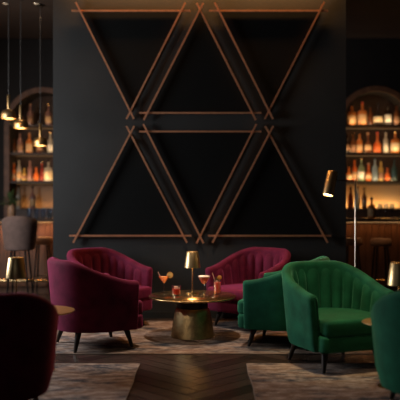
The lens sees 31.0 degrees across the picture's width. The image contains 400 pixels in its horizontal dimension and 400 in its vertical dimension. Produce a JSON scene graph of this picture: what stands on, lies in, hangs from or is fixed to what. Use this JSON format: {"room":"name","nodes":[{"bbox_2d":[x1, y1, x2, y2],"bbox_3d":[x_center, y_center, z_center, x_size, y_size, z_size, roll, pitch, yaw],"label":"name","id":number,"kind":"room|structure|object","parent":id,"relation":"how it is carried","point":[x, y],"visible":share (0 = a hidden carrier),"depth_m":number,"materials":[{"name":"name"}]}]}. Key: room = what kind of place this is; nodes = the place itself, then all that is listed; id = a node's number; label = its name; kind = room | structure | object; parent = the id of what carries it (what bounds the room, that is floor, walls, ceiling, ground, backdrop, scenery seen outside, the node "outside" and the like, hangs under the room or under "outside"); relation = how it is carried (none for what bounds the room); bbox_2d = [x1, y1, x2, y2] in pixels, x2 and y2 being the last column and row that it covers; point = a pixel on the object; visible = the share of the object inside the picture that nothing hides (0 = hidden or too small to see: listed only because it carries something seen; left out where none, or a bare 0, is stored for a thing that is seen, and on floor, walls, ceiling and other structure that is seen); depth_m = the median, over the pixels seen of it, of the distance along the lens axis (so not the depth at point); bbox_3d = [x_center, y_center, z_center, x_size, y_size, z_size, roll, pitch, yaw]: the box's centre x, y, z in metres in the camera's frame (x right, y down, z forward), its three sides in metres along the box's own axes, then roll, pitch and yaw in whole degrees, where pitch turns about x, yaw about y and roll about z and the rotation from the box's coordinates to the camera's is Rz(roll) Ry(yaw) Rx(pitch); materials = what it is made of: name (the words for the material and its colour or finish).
{"room":"bar","nodes":[
{"label":"bar","id":0,"kind":"room"},
{"bbox_2d":[0,293,374,399],"bbox_3d":[0.000,1.372,6.800,10.000,0.004,11.200,0,0,0],"label":"floor","id":1,"kind":"structure","parent":0,"point":[158,376],"depth_m":5.75,"materials":[{"name":"brown wood"}]},
{"bbox_2d":[2,216,37,293],"bbox_3d":[-2.462,0.793,9.830,0.490,1.156,0.420,0,0,0],"label":"bar stool","id":2,"kind":"object","parent":1,"relation":"on","point":[19,233],"visible":0.94,"depth_m":9.68,"materials":[{"name":"beige fabric"}]},
{"bbox_2d":[0,39,52,216],"bbox_3d":[-2.628,-0.660,12.245,1.680,4.060,0.450,0,0,0],"label":"wall","id":3,"kind":"structure","parent":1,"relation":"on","point":[30,48],"depth_m":12.05,"materials":[{"name":"brown wood"}]},
{"bbox_2d":[13,163,15,180],"bbox_3d":[-3.155,-0.476,12.220,0.049,0.310,0.049,0,0,0],"label":"bottle","id":4,"kind":"object","parent":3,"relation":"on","point":[14,171],"visible":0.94,"depth_m":12.20,"materials":[{"name":"orange glass"}]},
{"bbox_2d":[13,138,15,152],"bbox_3d":[-3.154,-0.926,12.230,0.054,0.260,0.054,0,0,0],"label":"bottle","id":5,"kind":"object","parent":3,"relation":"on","point":[14,144],"visible":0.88,"depth_m":12.21,"materials":[{"name":"brown glass"}]},
{"bbox_2d":[16,186,20,208],"bbox_3d":[-3.083,-0.046,12.230,0.093,0.390,0.093,0,0,0],"label":"bottle","id":6,"kind":"object","parent":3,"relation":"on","point":[18,206],"visible":0.92,"depth_m":12.19,"materials":[{"name":"beige glass"}]},
{"bbox_2d":[17,159,20,180],"bbox_3d":[-3.077,-0.511,12.240,0.081,0.380,0.081,0,0,0],"label":"bottle","id":7,"kind":"object","parent":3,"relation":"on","point":[18,167],"visible":0.94,"depth_m":12.21,"materials":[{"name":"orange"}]},
{"bbox_2d":[17,132,22,152],"bbox_3d":[-3.055,-0.976,12.220,0.097,0.360,0.097,0,0,0],"label":"bottle","id":8,"kind":"object","parent":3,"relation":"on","point":[19,141],"visible":0.94,"depth_m":12.19,"materials":[{"name":"brown glass"}]},
{"bbox_2d":[21,166,26,180],"bbox_3d":[-2.986,-0.446,12.230,0.093,0.250,0.093,0,0,0],"label":"bottle","id":9,"kind":"object","parent":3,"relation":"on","point":[24,176],"visible":0.88,"depth_m":12.21,"materials":[{"name":"brown"}]},
{"bbox_2d":[26,133,32,152],"bbox_3d":[-2.902,-0.971,12.240,0.111,0.350,0.111,0,0,0],"label":"bottle","id":10,"kind":"object","parent":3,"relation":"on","point":[29,143],"visible":0.86,"depth_m":12.20,"materials":[{"name":"orange glass"}]},
{"bbox_2d":[27,159,32,180],"bbox_3d":[-2.885,-0.506,12.220,0.084,0.370,0.084,0,0,0],"label":"bottle","id":11,"kind":"object","parent":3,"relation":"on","point":[29,171],"visible":0.9,"depth_m":12.19,"materials":[{"name":"brown"}]},
{"bbox_2d":[27,104,32,123],"bbox_3d":[-2.885,-1.451,12.240,0.101,0.370,0.101,0,0,0],"label":"bottle","id":12,"kind":"object","parent":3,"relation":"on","point":[30,113],"visible":0.82,"depth_m":12.20,"materials":[{"name":"brown glass"}]},
{"bbox_2d":[29,186,35,208],"bbox_3d":[-2.843,-0.041,12.220,0.101,0.380,0.101,0,0,0],"label":"bottle","id":13,"kind":"object","parent":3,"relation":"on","point":[32,199],"visible":1,"depth_m":12.19,"materials":[{"name":"brown"}]},
{"bbox_2d":[34,165,38,180],"bbox_3d":[-2.783,-0.456,12.240,0.092,0.270,0.092,0,0,0],"label":"bottle","id":14,"kind":"object","parent":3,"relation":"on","point":[36,175],"visible":0.91,"depth_m":12.21,"materials":[{"name":"orange glass"}]},
{"bbox_2d":[37,106,41,123],"bbox_3d":[-2.726,-1.431,12.230,0.090,0.330,0.090,0,0,0],"label":"bottle","id":15,"kind":"object","parent":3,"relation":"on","point":[38,113],"visible":0.66,"depth_m":12.19,"materials":[{"name":"black glass"}]},
{"bbox_2d":[36,135,42,152],"bbox_3d":[-2.726,-0.946,12.230,0.105,0.300,0.105,0,0,0],"label":"bottle","id":16,"kind":"object","parent":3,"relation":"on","point":[39,149],"visible":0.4,"depth_m":12.19,"materials":[{"name":"brown glass"}]},
{"bbox_2d":[40,162,43,180],"bbox_3d":[-2.686,-0.486,12.230,0.070,0.330,0.070,0,0,0],"label":"bottle","id":17,"kind":"object","parent":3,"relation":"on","point":[41,169],"visible":0.92,"depth_m":12.20,"materials":[{"name":"red glass"}]},
{"bbox_2d":[44,160,52,180],"bbox_3d":[-2.575,-0.501,12.220,0.142,0.360,0.142,0,0,0],"label":"bottle","id":18,"kind":"object","parent":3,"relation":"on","point":[48,173],"visible":0.93,"depth_m":12.17,"materials":[{"name":"beige glass"}]},
{"bbox_2d":[45,104,51,123],"bbox_3d":[-2.571,-1.446,12.220,0.105,0.360,0.105,0,0,0],"label":"bottle","id":19,"kind":"object","parent":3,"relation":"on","point":[48,116],"visible":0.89,"depth_m":12.19,"materials":[{"name":"brown glass"}]},
{"bbox_2d":[48,132,52,152],"bbox_3d":[-2.541,-0.976,12.220,0.093,0.360,0.093,0,0,0],"label":"bottle","id":20,"kind":"object","parent":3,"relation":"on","point":[50,141],"visible":0.89,"depth_m":12.18,"materials":[{"name":"beige glass"}]},
{"bbox_2d":[32,236,52,296],"bbox_3d":[-2.242,0.946,10.280,0.298,0.851,0.298,0,0,0],"label":"bar stool","id":21,"kind":"object","parent":1,"relation":"on","point":[43,240],"visible":0.68,"depth_m":10.19,"materials":[{"name":"brown wood"}]},
{"bbox_2d":[32,363,139,399],"bbox_3d":[-1.552,1.366,4.605,2.110,0.006,2.825,0,0,0],"label":"area rug","id":22,"kind":"object","parent":1,"relation":"on","point":[69,381],"visible":0.75,"depth_m":5.41,"materials":[{"name":"brown carpet"}]},
{"bbox_2d":[0,293,58,399],"bbox_3d":[-1.312,0.951,4.479,0.833,0.825,0.813,0,0,-8],"label":"tub chair","id":23,"kind":"object","parent":22,"relation":"on","point":[28,322],"visible":1,"depth_m":4.21,"materials":[{"name":"red fabric"}]},
{"bbox_2d":[54,305,74,315],"bbox_3d":[-1.300,1.126,5.800,0.580,0.475,0.580,0,0,0],"label":"side table","id":24,"kind":"object","parent":22,"relation":"on","point":[62,310],"visible":0.09,"depth_m":5.83,"materials":[{"name":"gold"}]},
{"bbox_2d":[6,257,26,292],"bbox_3d":[-1.475,0.674,5.780,0.166,0.428,0.166,0,0,-34],"label":"table lamp","id":25,"kind":"object","parent":24,"relation":"on","point":[16,269],"visible":0.73,"depth_m":5.72,"materials":[{"name":"gold metal"}]},
{"bbox_2d":[0,217,399,292],"bbox_3d":[0.005,0.820,10.720,8.410,1.100,0.801,0,0,0],"label":"bar counter","id":26,"kind":"object","parent":1,"relation":"on","point":[367,228],"depth_m":10.56,"materials":[{"name":"wood"}]},
{"bbox_2d":[0,188,19,215],"bbox_3d":[-2.841,0.043,10.759,0.411,0.452,0.487,0,0,39],"label":"potted plant","id":27,"kind":"object","parent":26,"relation":"on","point":[11,210],"visible":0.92,"depth_m":10.70,"materials":[{"name":"green plant"}]},
{"bbox_2d":[0,217,399,221],"bbox_3d":[0.000,0.292,10.750,8.400,0.045,0.740,0,0,0],"label":"countertop","id":28,"kind":"structure","parent":26,"relation":"on","point":[40,219],"depth_m":10.38,"materials":[{"name":"stone"}]},
{"bbox_2d":[368,197,375,217],"bbox_3d":[2.556,0.114,10.720,0.113,0.310,0.113,0,0,0],"label":"bottle","id":29,"kind":"object","parent":26,"relation":"on","point":[371,208],"visible":0.9,"depth_m":10.68,"materials":[{"name":"black glass"}]},
{"bbox_2d":[55,321,372,353],"bbox_3d":[0.000,1.366,7.260,3.915,0.006,1.735,0,0,0],"label":"area rug","id":30,"kind":"object","parent":1,"relation":"on","point":[154,337],"visible":0.33,"depth_m":6.84,"materials":[{"name":"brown carpet"}]},
{"bbox_2d":[47,257,142,352],"bbox_3d":[-1.019,0.951,6.790,0.813,0.825,0.833,0,0,-28],"label":"tub chair","id":31,"kind":"object","parent":30,"relation":"on","point":[101,302],"visible":0.91,"depth_m":6.45,"materials":[{"name":"red fabric"}]},
{"bbox_2d":[138,300,142,314],"bbox_3d":[-0.963,0.995,6.820,0.685,0.148,0.630,0,0,-28],"label":"seat cushion","id":32,"kind":"object","parent":31,"relation":"on","point":[140,311],"depth_m":6.69,"materials":[{"name":"red fabric"}]},
{"bbox_2d":[67,247,152,324],"bbox_3d":[-1.017,0.951,7.834,0.813,0.825,0.833,0,0,40],"label":"tub chair","id":33,"kind":"object","parent":30,"relation":"on","point":[114,263],"visible":0.34,"depth_m":8.04,"materials":[{"name":"red fabric"}]},
{"bbox_2d":[139,285,150,299],"bbox_3d":[-0.967,0.995,7.793,0.685,0.148,0.630,0,0,40],"label":"seat cushion","id":34,"kind":"object","parent":33,"relation":"on","point":[144,290],"depth_m":7.73,"materials":[{"name":"red fabric"}]},
{"bbox_2d":[149,290,235,339],"bbox_3d":[-0.075,1.160,7.220,0.880,0.408,0.880,0,0,0],"label":"cocktail table","id":35,"kind":"object","parent":30,"relation":"on","point":[192,320],"visible":0.94,"depth_m":7.06,"materials":[{"name":"gold metal"}]},
{"bbox_2d":[158,272,172,292],"bbox_3d":[-0.369,0.847,7.422,0.131,0.216,0.137,0,0,45],"label":"cocktail","id":36,"kind":"object","parent":35,"relation":"on","point":[163,278],"visible":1,"depth_m":7.41,"materials":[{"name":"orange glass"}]},
{"bbox_2d":[172,285,180,295],"bbox_3d":[-0.238,0.905,7.220,0.094,0.100,0.094,0,0,0],"label":"cocktail","id":37,"kind":"object","parent":35,"relation":"on","point":[176,291],"visible":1,"depth_m":7.20,"materials":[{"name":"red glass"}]},
{"bbox_2d":[184,251,199,293],"bbox_3d":[-0.078,0.741,7.380,0.166,0.428,0.166,0,0,0],"label":"table lamp","id":38,"kind":"object","parent":35,"relation":"on","point":[192,261],"visible":1,"depth_m":7.32,"materials":[{"name":"gold metal"}]},
{"bbox_2d":[198,275,209,294],"bbox_3d":[0.040,0.859,7.250,0.128,0.193,0.128,0,0,0],"label":"cocktail","id":39,"kind":"object","parent":35,"relation":"on","point":[203,278],"visible":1,"depth_m":7.22,"materials":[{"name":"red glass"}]},
{"bbox_2d":[212,273,221,293],"bbox_3d":[0.174,0.847,7.341,0.082,0.216,0.078,0,0,33],"label":"cocktail","id":40,"kind":"object","parent":35,"relation":"on","point":[217,285],"visible":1,"depth_m":7.32,"materials":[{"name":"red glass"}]},
{"bbox_2d":[205,247,290,325],"bbox_3d":[0.565,0.951,7.876,0.833,0.825,0.813,0,0,42],"label":"tub chair","id":41,"kind":"object","parent":30,"relation":"on","point":[251,263],"visible":0.49,"depth_m":8.04,"materials":[{"name":"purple fabric"}]},
{"bbox_2d":[208,283,242,301],"bbox_3d":[0.522,0.995,7.828,0.630,0.148,0.685,0,0,42],"label":"seat cushion","id":42,"kind":"object","parent":41,"relation":"on","point":[235,288],"depth_m":7.62,"materials":[{"name":"red fabric"}]},
{"bbox_2d":[238,256,329,350],"bbox_3d":[0.825,0.951,6.873,0.814,0.825,0.833,0,0,20],"label":"tub chair","id":43,"kind":"object","parent":30,"relation":"on","point":[261,307],"visible":0.37,"depth_m":6.55,"materials":[{"name":"green fabric"}]},
{"bbox_2d":[238,299,243,313],"bbox_3d":[0.765,0.995,6.894,0.685,0.148,0.630,0,0,20],"label":"seat cushion","id":44,"kind":"object","parent":43,"relation":"on","point":[240,303],"depth_m":6.71,"materials":[{"name":"green fabric"}]},
{"bbox_2d":[323,170,355,266],"bbox_3d":[1.460,0.534,7.200,0.475,1.660,0.284,0,0,0],"label":"floor lamp","id":45,"kind":"object","parent":30,"relation":"on","point":[331,177],"visible":0.63,"depth_m":7.17,"materials":[{"name":"gold metal"}]},
{"bbox_2d":[246,363,399,399],"bbox_3d":[1.492,1.366,4.605,2.230,0.006,2.825,0,0,0],"label":"area rug","id":46,"kind":"object","parent":1,"relation":"on","point":[270,381],"visible":0.82,"depth_m":5.41,"materials":[{"name":"brown carpet"}]},
{"bbox_2d":[282,260,393,373],"bbox_3d":[1.112,0.951,6.040,0.833,0.825,0.814,0,0,-22],"label":"tub chair","id":47,"kind":"object","parent":46,"relation":"on","point":[326,302],"visible":0.94,"depth_m":5.92,"materials":[{"name":"green fabric"}]},
{"bbox_2d":[318,307,371,337],"bbox_3d":[1.136,0.995,5.981,0.630,0.148,0.685,0,0,-22],"label":"seat cushion","id":48,"kind":"object","parent":47,"relation":"on","point":[333,322],"depth_m":5.67,"materials":[{"name":"green fabric"}]},
{"bbox_2d":[362,318,384,388],"bbox_3d":[1.385,1.126,5.260,0.400,0.475,0.400,0,0,0],"label":"side table","id":49,"kind":"object","parent":46,"relation":"on","point":[367,321],"visible":0.12,"depth_m":5.26,"materials":[{"name":"gold metal"}]},
{"bbox_2d":[387,262,399,290],"bbox_3d":[1.462,0.674,5.300,0.166,0.428,0.166,0,0,-17],"label":"table lamp","id":50,"kind":"object","parent":49,"relation":"on","point":[394,270],"visible":0.68,"depth_m":5.25,"materials":[{"name":"gold metal"}]},
{"bbox_2d":[370,291,399,399],"bbox_3d":[1.526,0.951,4.599,0.833,0.825,0.814,0,0,10],"label":"tub chair","id":51,"kind":"object","parent":46,"relation":"on","point":[385,312],"visible":1,"depth_m":4.44,"materials":[{"name":"green fabric"}]},
{"bbox_2d":[346,237,362,269],"bbox_3d":[2.122,0.946,10.050,0.298,0.851,0.298,0,0,0],"label":"bar stool","id":52,"kind":"object","parent":1,"relation":"on","point":[350,241],"visible":0.38,"depth_m":9.95,"materials":[{"name":"brown wood"}]},
{"bbox_2d":[346,39,399,216],"bbox_3d":[2.946,-0.660,12.245,1.720,4.060,0.450,0,0,0],"label":"wall","id":53,"kind":"structure","parent":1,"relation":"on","point":[372,65],"depth_m":12.07,"materials":[{"name":"brown wood"}]},
{"bbox_2d":[346,134,349,152],"bbox_3d":[2.491,-0.961,12.220,0.091,0.330,0.091,0,0,0],"label":"bottle","id":54,"kind":"object","parent":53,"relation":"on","point":[347,141],"visible":0.75,"depth_m":12.18,"materials":[{"name":"orange glass"}]},
{"bbox_2d":[346,165,351,179],"bbox_3d":[2.529,-0.456,12.220,0.101,0.270,0.101,0,0,0],"label":"bottle","id":55,"kind":"object","parent":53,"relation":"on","point":[348,175],"visible":0.94,"depth_m":12.19,"materials":[{"name":"orange"}]},
{"bbox_2d":[348,188,352,208],"bbox_3d":[2.554,-0.031,12.220,0.090,0.360,0.090,0,0,0],"label":"bottle","id":56,"kind":"object","parent":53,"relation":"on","point":[350,197],"visible":1,"depth_m":12.18,"materials":[{"name":"brown glass"}]},
{"bbox_2d":[348,104,355,123],"bbox_3d":[2.580,-1.446,12.220,0.142,0.360,0.142,0,0,0],"label":"bottle","id":57,"kind":"object","parent":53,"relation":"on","point":[351,115],"visible":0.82,"depth_m":12.16,"materials":[{"name":"orange glass"}]},
{"bbox_2d":[350,133,355,152],"bbox_3d":[2.599,-0.966,12.230,0.093,0.340,0.093,0,0,0],"label":"bottle","id":58,"kind":"object","parent":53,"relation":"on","point":[353,142],"visible":0.97,"depth_m":12.20,"materials":[{"name":"brown glass"}]},
{"bbox_2d":[352,159,356,180],"bbox_3d":[2.626,-0.511,12.230,0.081,0.380,0.081,0,0,0],"label":"bottle","id":59,"kind":"object","parent":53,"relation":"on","point":[354,169],"visible":0.91,"depth_m":12.20,"materials":[{"name":"orange glass"}]},
{"bbox_2d":[356,186,359,208],"bbox_3d":[2.675,-0.041,12.230,0.085,0.380,0.085,0,0,0],"label":"bottle","id":60,"kind":"object","parent":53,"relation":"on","point":[357,187],"visible":0.89,"depth_m":12.20,"materials":[{"name":"beige glass"}]},
{"bbox_2d":[357,133,361,152],"bbox_3d":[2.712,-0.971,12.240,0.097,0.350,0.097,0,0,0],"label":"bottle","id":61,"kind":"object","parent":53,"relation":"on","point":[359,141],"visible":0.89,"depth_m":12.20,"materials":[{"name":"orange glass"}]},
{"bbox_2d":[358,158,364,180],"bbox_3d":[2.742,-0.516,12.240,0.113,0.390,0.113,0,0,0],"label":"bottle","id":62,"kind":"object","parent":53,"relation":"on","point":[361,170],"visible":0.89,"depth_m":12.20,"materials":[{"name":"green"}]},
{"bbox_2d":[358,102,366,123],"bbox_3d":[2.757,-1.466,12.230,0.150,0.400,0.150,0,0,0],"label":"bottle","id":63,"kind":"object","parent":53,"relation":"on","point":[362,114],"visible":0.88,"depth_m":12.17,"materials":[{"name":"orange glass"}]},
{"bbox_2d":[362,188,366,208],"bbox_3d":[2.793,-0.031,12.240,0.091,0.360,0.091,0,0,0],"label":"bottle","id":64,"kind":"object","parent":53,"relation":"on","point":[364,197],"visible":1,"depth_m":12.21,"materials":[{"name":"brown glass"}]},
{"bbox_2d":[365,132,370,152],"bbox_3d":[2.851,-0.971,12.220,0.113,0.350,0.113,0,0,0],"label":"bottle","id":65,"kind":"object","parent":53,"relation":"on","point":[368,144],"visible":0.93,"depth_m":12.18,"materials":[{"name":"brown glass"}]},
{"bbox_2d":[366,163,371,180],"bbox_3d":[2.861,-0.476,12.220,0.101,0.310,0.101,0,0,0],"label":"bottle","id":66,"kind":"object","parent":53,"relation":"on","point":[368,173],"visible":0.92,"depth_m":12.19,"materials":[{"name":"orange glass"}]},
{"bbox_2d":[368,106,372,123],"bbox_3d":[2.898,-1.431,12.240,0.080,0.330,0.080,0,0,0],"label":"bottle","id":67,"kind":"object","parent":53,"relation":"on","point":[370,115],"visible":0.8,"depth_m":12.21,"materials":[{"name":"brown glass"}]},
{"bbox_2d":[372,158,377,180],"bbox_3d":[2.973,-0.521,12.230,0.096,0.400,0.096,0,0,0],"label":"bottle","id":68,"kind":"object","parent":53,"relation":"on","point":[374,168],"visible":0.95,"depth_m":12.20,"materials":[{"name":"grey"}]},
{"bbox_2d":[373,132,380,152],"bbox_3d":[3.012,-0.976,12.230,0.132,0.360,0.132,0,0,0],"label":"bottle","id":69,"kind":"object","parent":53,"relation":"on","point":[377,145],"visible":0.91,"depth_m":12.19,"materials":[{"name":"orange glass"}]},
{"bbox_2d":[373,103,382,123],"bbox_3d":[3.021,-1.456,12.220,0.150,0.380,0.150,0,0,0],"label":"bottle","id":70,"kind":"object","parent":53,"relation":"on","point":[377,119],"visible":0.91,"depth_m":12.17,"materials":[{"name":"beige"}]},
{"bbox_2d":[378,160,383,180],"bbox_3d":[3.077,-0.501,12.240,0.085,0.360,0.085,0,0,0],"label":"bottle","id":71,"kind":"object","parent":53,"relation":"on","point":[380,171],"visible":0.88,"depth_m":12.21,"materials":[{"name":"brown"}]},
{"bbox_2d":[383,131,387,152],"bbox_3d":[3.159,-0.986,12.240,0.081,0.380,0.081,0,0,0],"label":"bottle","id":72,"kind":"object","parent":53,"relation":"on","point":[385,142],"visible":0.91,"depth_m":12.21,"materials":[{"name":"beige"}]},
{"bbox_2d":[385,166,389,180],"bbox_3d":[3.179,-0.446,12.220,0.092,0.250,0.092,0,0,0],"label":"bottle","id":73,"kind":"object","parent":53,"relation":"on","point":[387,175],"visible":0.94,"depth_m":12.19,"materials":[{"name":"orange glass"}]},
{"bbox_2d":[385,100,390,123],"bbox_3d":[3.193,-1.481,12.230,0.109,0.430,0.109,0,0,0],"label":"bottle","id":74,"kind":"object","parent":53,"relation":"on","point":[387,111],"visible":0.85,"depth_m":12.19,"materials":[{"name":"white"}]},
{"bbox_2d":[391,159,396,180],"bbox_3d":[3.300,-0.511,12.230,0.100,0.380,0.100,0,0,0],"label":"bottle","id":75,"kind":"object","parent":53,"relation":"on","point":[394,168],"visible":0.91,"depth_m":12.19,"materials":[{"name":"teal"}]},
{"bbox_2d":[391,131,399,152],"bbox_3d":[3.315,-0.981,12.220,0.150,0.370,0.150,0,0,0],"label":"bottle","id":76,"kind":"object","parent":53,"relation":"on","point":[395,143],"visible":0.91,"depth_m":12.16,"materials":[{"name":"orange glass"}]},
{"bbox_2d":[394,104,398,123],"bbox_3d":[3.341,-1.446,12.240,0.091,0.360,0.091,0,0,0],"label":"bottle","id":77,"kind":"object","parent":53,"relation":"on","point":[396,113],"visible":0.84,"depth_m":12.20,"materials":[{"name":"brown glass"}]},
{"bbox_2d":[370,238,391,289],"bbox_3d":[2.489,0.946,9.900,0.298,0.851,0.298,0,0,0],"label":"bar stool","id":78,"kind":"object","parent":1,"relation":"on","point":[374,242],"visible":0.74,"depth_m":9.81,"materials":[{"name":"brown wood"}]},
{"bbox_2d":[53,0,345,311],"bbox_3d":[-0.006,-0.665,8.510,3.398,4.070,0.320,0,0,0],"label":"wall","id":79,"kind":"structure","parent":0,"point":[90,112],"depth_m":8.35,"materials":[{"name":"grey paint"}]},
{"bbox_2d":[69,126,190,242],"bbox_3d":[-0.804,-0.180,8.319,1.411,1.355,0.058,0,0,0],"label":"wall frame","id":80,"kind":"object","parent":79,"relation":"attached to","point":[130,202],"visible":1,"depth_m":8.34,"materials":[{"name":"orange metal"}]},
{"bbox_2d":[71,2,189,118],"bbox_3d":[-0.797,-1.606,8.319,1.374,1.355,0.058,0,0,0],"label":"wall frame","id":81,"kind":"object","parent":79,"relation":"attached to","point":[130,43],"visible":1,"depth_m":8.34,"materials":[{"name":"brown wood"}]},
{"bbox_2d":[142,312,238,317],"bbox_3d":[-0.006,1.333,8.343,3.398,0.075,0.014,0,0,0],"label":"baseboard","id":82,"kind":"structure","parent":79,"relation":"attached to","point":[145,314],"depth_m":8.34,"materials":[{"name":"grey wood"}]},
{"bbox_2d":[139,124,260,243],"bbox_3d":[0.003,-0.189,8.319,1.409,1.384,0.058,0,0,0],"label":"wall frame","id":83,"kind":"object","parent":79,"relation":"attached to","point":[199,165],"visible":1,"depth_m":8.34,"materials":[{"name":"orange metal"}]},
{"bbox_2d":[139,2,260,120],"bbox_3d":[0.003,-1.597,8.319,1.409,1.361,0.058,0,0,0],"label":"wall frame","id":84,"kind":"object","parent":79,"relation":"attached to","point":[199,79],"visible":1,"depth_m":8.34,"materials":[{"name":"brown wood"}]},
{"bbox_2d":[209,1,327,119],"bbox_3d":[0.791,-1.609,8.319,1.374,1.361,0.058,0,0,0],"label":"wall frame","id":85,"kind":"object","parent":79,"relation":"attached to","point":[269,43],"visible":1,"depth_m":8.34,"materials":[{"name":"brown wood"}]},
{"bbox_2d":[208,126,330,242],"bbox_3d":[0.803,-0.180,8.319,1.421,1.355,0.058,0,0,0],"label":"wall frame","id":86,"kind":"object","parent":79,"relation":"attached to","point":[269,202],"visible":1,"depth_m":8.34,"materials":[{"name":"orange metal"}]},
{"bbox_2d":[0,0,399,38],"bbox_3d":[0.000,-2.775,6.925,9.500,0.150,11.450,0,0,0],"label":"ceiling","id":87,"kind":"structure","parent":0,"point":[365,19],"depth_m":10.83,"materials":[{"name":"black paint"}]},
{"bbox_2d":[1,0,15,118],"bbox_3d":[-2.472,-1.875,9.300,0.196,1.648,0.196,0,0,0],"label":"pendant lamp","id":88,"kind":"object","parent":87,"relation":"hanging from","point":[7,113],"visible":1,"depth_m":9.28,"materials":[{"name":"gold metal"}]},
{"bbox_2d":[13,0,27,128],"bbox_3d":[-2.392,-1.828,9.600,0.196,1.742,0.196,0,0,0],"label":"pendant lamp","id":89,"kind":"object","parent":87,"relation":"hanging from","point":[20,123],"visible":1,"depth_m":9.59,"materials":[{"name":"gold metal"}]},
{"bbox_2d":[33,4,47,145],"bbox_3d":[-2.207,-1.724,9.950,0.196,1.950,0.196,0,0,0],"label":"pendant lamp","id":90,"kind":"object","parent":87,"relation":"hanging from","point":[39,141],"visible":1,"depth_m":9.94,"materials":[{"name":"gold metal"}]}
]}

